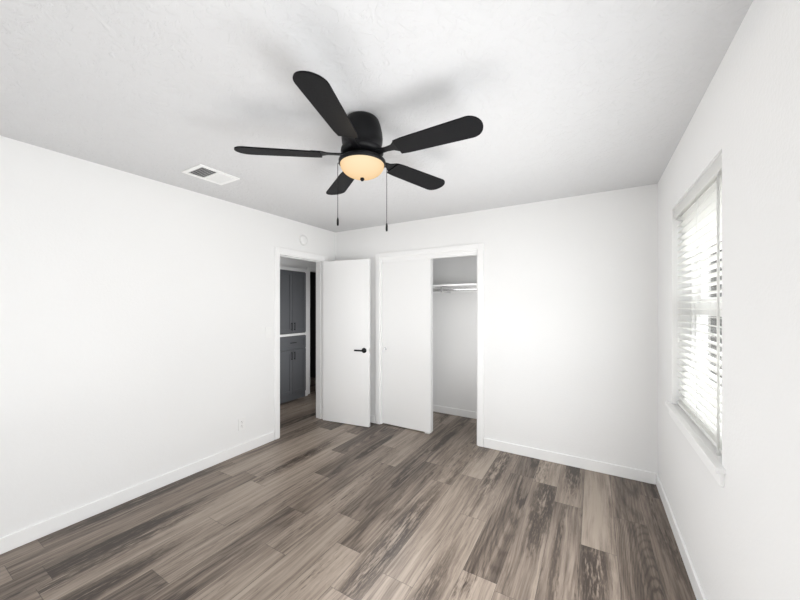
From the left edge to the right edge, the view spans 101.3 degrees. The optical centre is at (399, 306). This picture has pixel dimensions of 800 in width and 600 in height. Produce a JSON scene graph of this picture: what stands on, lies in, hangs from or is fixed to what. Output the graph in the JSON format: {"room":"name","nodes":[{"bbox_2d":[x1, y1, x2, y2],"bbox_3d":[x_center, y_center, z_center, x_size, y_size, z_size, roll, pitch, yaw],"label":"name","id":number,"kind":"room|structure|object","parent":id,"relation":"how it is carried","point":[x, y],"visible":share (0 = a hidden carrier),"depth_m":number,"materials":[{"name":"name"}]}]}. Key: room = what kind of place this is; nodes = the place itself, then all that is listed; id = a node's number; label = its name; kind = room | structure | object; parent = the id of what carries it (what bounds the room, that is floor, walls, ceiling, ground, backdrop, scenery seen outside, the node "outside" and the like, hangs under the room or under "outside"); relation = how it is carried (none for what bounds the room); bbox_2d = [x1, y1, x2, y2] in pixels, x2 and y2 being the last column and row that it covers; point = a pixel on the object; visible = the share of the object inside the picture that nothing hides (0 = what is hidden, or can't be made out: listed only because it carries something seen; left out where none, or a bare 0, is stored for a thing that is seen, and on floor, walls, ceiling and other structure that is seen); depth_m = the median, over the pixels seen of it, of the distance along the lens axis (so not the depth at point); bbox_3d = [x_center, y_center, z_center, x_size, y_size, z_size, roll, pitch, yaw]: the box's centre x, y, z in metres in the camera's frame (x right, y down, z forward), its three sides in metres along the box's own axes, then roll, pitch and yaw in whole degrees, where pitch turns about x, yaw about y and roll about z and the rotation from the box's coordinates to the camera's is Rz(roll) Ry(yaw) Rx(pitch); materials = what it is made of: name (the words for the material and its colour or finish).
{"room":"empty bedroom","nodes":[
{"label":"empty bedroom","id":0,"kind":"room"},
{"bbox_2d":[0,136,334,537],"bbox_3d":[-1.931,0.220,2.722,0.130,2.440,4.230,0,0,31],"label":"wall","id":1,"kind":"structure","parent":0,"point":[137,318],"depth_m":2.40,"materials":[{"name":"paint"}]},
{"bbox_2d":[0,431,274,554],"bbox_3d":[-2.109,1.393,2.274,0.017,0.095,2.958,0,0,30],"label":"baseboard","id":2,"kind":"structure","parent":1,"relation":"attached to","point":[14,540],"depth_m":2.37,"materials":[{"name":"white paint"}]},
{"bbox_2d":[238,417,244,430],"bbox_3d":[-1.554,1.150,3.225,0.008,0.116,0.072,0,0,31],"label":"outlet","id":3,"kind":"object","parent":1,"relation":"attached to","point":[241,423],"visible":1,"depth_m":3.22,"materials":[{"name":"white plastic"}]},
{"bbox_2d":[275,247,327,439],"bbox_3d":[-1.210,0.393,3.945,0.158,2.094,0.818,0,0,31],"label":"trim","id":4,"kind":"structure","parent":1,"relation":"attached to","point":[278,250],"depth_m":3.59,"materials":[{"name":"white paint"}]},
{"bbox_2d":[280,253,323,418],"bbox_3d":[-1.210,0.420,3.945,0.130,2.040,0.710,0,0,31],"label":"door frame","id":5,"kind":"structure","parent":1,"relation":"attached to","point":[319,339],"depth_m":4.22,"materials":[{"name":"white paint"}]},
{"bbox_2d":[299,235,307,244],"bbox_3d":[-1.142,-0.795,3.899,0.032,0.112,0.112,0,0,31],"label":"smoke detector","id":6,"kind":"object","parent":1,"relation":"attached to","point":[303,240],"visible":1,"depth_m":3.88,"materials":[{"name":"white plastic"}]},
{"bbox_2d":[323,259,369,426],"bbox_3d":[-0.664,0.429,4.066,0.670,2.006,0.165,0,0,31],"label":"entry door","id":7,"kind":"structure","parent":1,"relation":"in","point":[346,341],"depth_m":4.02,"materials":[{"name":"white paint"}]},
{"bbox_2d":[280,257,315,271],"bbox_3d":[-1.588,0.170,4.446,1.070,2.540,3.650,0,0,31],"label":"wall","id":8,"kind":"structure","parent":0,"point":[293,263],"depth_m":5.21,"materials":[{"name":"paint"}]},
{"bbox_2d":[307,267,315,393],"bbox_3d":[-1.355,0.390,5.783,0.114,2.100,0.850,0,0,31],"label":"door frame","id":9,"kind":"structure","parent":8,"relation":"attached to","point":[311,269],"depth_m":5.43,"materials":[{"name":"white paint"}]},
{"bbox_2d":[310,272,315,377],"bbox_3d":[-1.965,0.170,6.142,1.300,2.540,1.330,0,0,31],"label":"wall","id":10,"kind":"structure","parent":0,"point":[312,324],"depth_m":6.68,"materials":[{"name":"grey"}]},
{"bbox_2d":[0,377,696,599],"bbox_3d":[-0.848,1.490,3.320,6.530,0.100,6.360,0,0,31],"label":"floor","id":11,"kind":"structure","parent":0,"point":[307,505],"depth_m":2.10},
{"bbox_2d":[280,266,307,403],"bbox_3d":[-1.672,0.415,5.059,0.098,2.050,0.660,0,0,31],"label":"tall cabinet","id":12,"kind":"object","parent":11,"relation":"on","point":[293,333],"visible":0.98,"depth_m":5.06,"materials":[{"name":"grey wood"}]},
{"bbox_2d":[0,0,752,231],"bbox_3d":[-0.376,-1.050,1.806,3.740,0.100,4.230,0,0,31],"label":"ceiling","id":13,"kind":"structure","parent":0,"point":[563,98],"depth_m":1.50,"materials":[{"name":"paint"}]},
{"bbox_2d":[181,164,239,184],"bbox_3d":[-1.427,-0.996,2.483,0.250,0.009,0.300,0,0,31],"label":"ceiling vent","id":14,"kind":"object","parent":13,"relation":"in","point":[206,173],"visible":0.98,"depth_m":2.47,"materials":[{"name":"white plastic"}]},
{"bbox_2d":[234,71,482,230],"bbox_3d":[-0.156,-0.702,1.733,1.193,0.594,1.240,0,0,31],"label":"ceiling fan","id":15,"kind":"object","parent":13,"relation":"hanging from","point":[363,151],"visible":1,"depth_m":1.65,"materials":[{"name":"black metal"}]},
{"bbox_2d":[433,255,476,411],"bbox_3d":[0.529,0.170,4.168,1.820,2.540,0.760,0,0,31],"label":"wall","id":16,"kind":"structure","parent":0,"point":[454,350],"depth_m":4.37,"materials":[{"name":"paint"}]},
{"bbox_2d":[433,405,476,418],"bbox_3d":[0.503,1.395,4.125,1.620,0.090,0.660,0,0,31],"label":"baseboard","id":17,"kind":"structure","parent":16,"relation":"attached to","point":[456,412],"depth_m":4.36,"materials":[{"name":"white paint"}]},
{"bbox_2d":[433,283,476,292],"bbox_3d":[0.579,-0.232,4.254,1.616,0.094,0.359,0,0,31],"label":"closet shelf","id":18,"kind":"object","parent":16,"relation":"attached to","point":[456,288],"visible":0.25,"depth_m":4.16,"materials":[{"name":"white paint"}]},
{"bbox_2d":[335,184,657,472],"bbox_3d":[0.643,0.220,3.584,3.430,2.440,0.130,0,0,31],"label":"wall","id":19,"kind":"structure","parent":0,"point":[571,326],"depth_m":2.99,"materials":[{"name":"paint"}]},
{"bbox_2d":[370,415,374,422],"bbox_3d":[-0.594,1.393,4.215,0.658,0.095,0.040,0,0,30],"label":"baseboard","id":20,"kind":"structure","parent":19,"relation":"attached to","point":[372,417],"depth_m":4.07,"materials":[{"name":"white paint"}]},
{"bbox_2d":[375,243,483,446],"bbox_3d":[0.312,0.391,3.771,1.346,2.098,0.144,0,0,31],"label":"door frame","id":21,"kind":"structure","parent":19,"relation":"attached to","point":[435,255],"depth_m":3.84,"materials":[{"name":"white paint"}]},
{"bbox_2d":[484,438,651,483],"bbox_3d":[1.456,1.393,3.022,1.378,0.095,0.013,0,0,30],"label":"baseboard","id":22,"kind":"structure","parent":19,"relation":"attached to","point":[583,463],"depth_m":2.96,"materials":[{"name":"white paint"}]},
{"bbox_2d":[658,0,799,599],"bbox_3d":[1.154,0.220,0.905,0.170,2.440,4.230,0,0,31],"label":"wall","id":23,"kind":"structure","parent":0,"point":[740,531],"depth_m":1.11,"materials":[{"name":"paint"}]},
{"bbox_2d":[652,472,705,599],"bbox_3d":[1.073,1.393,0.952,0.017,0.095,3.970,0,0,30],"label":"baseboard","id":24,"kind":"structure","parent":23,"relation":"attached to","point":[698,591],"depth_m":1.91,"materials":[{"name":"white paint"}]},
{"bbox_2d":[665,401,725,486],"bbox_3d":[1.583,0.680,1.737,0.124,0.079,1.070,0,0,31],"label":"window sill","id":25,"kind":"structure","parent":23,"relation":"in","point":[714,466],"depth_m":1.55,"materials":[{"name":"white paint"}]},
{"bbox_2d":[691,241,721,395],"bbox_3d":[1.667,-0.003,1.687,0.079,1.285,0.980,0,0,31],"label":"window","id":26,"kind":"structure","parent":23,"relation":"in","point":[695,313],"depth_m":1.94,"materials":[{"name":"white glass"}]},
{"bbox_2d":[674,152,721,455],"bbox_3d":[1.591,0.049,1.732,0.072,1.383,0.974,0,0,31],"label":"window blinds","id":27,"kind":"object","parent":26,"relation":"attached to","point":[698,208],"visible":0.75,"depth_m":1.69,"materials":[{"name":"white plastic"}]}
]}

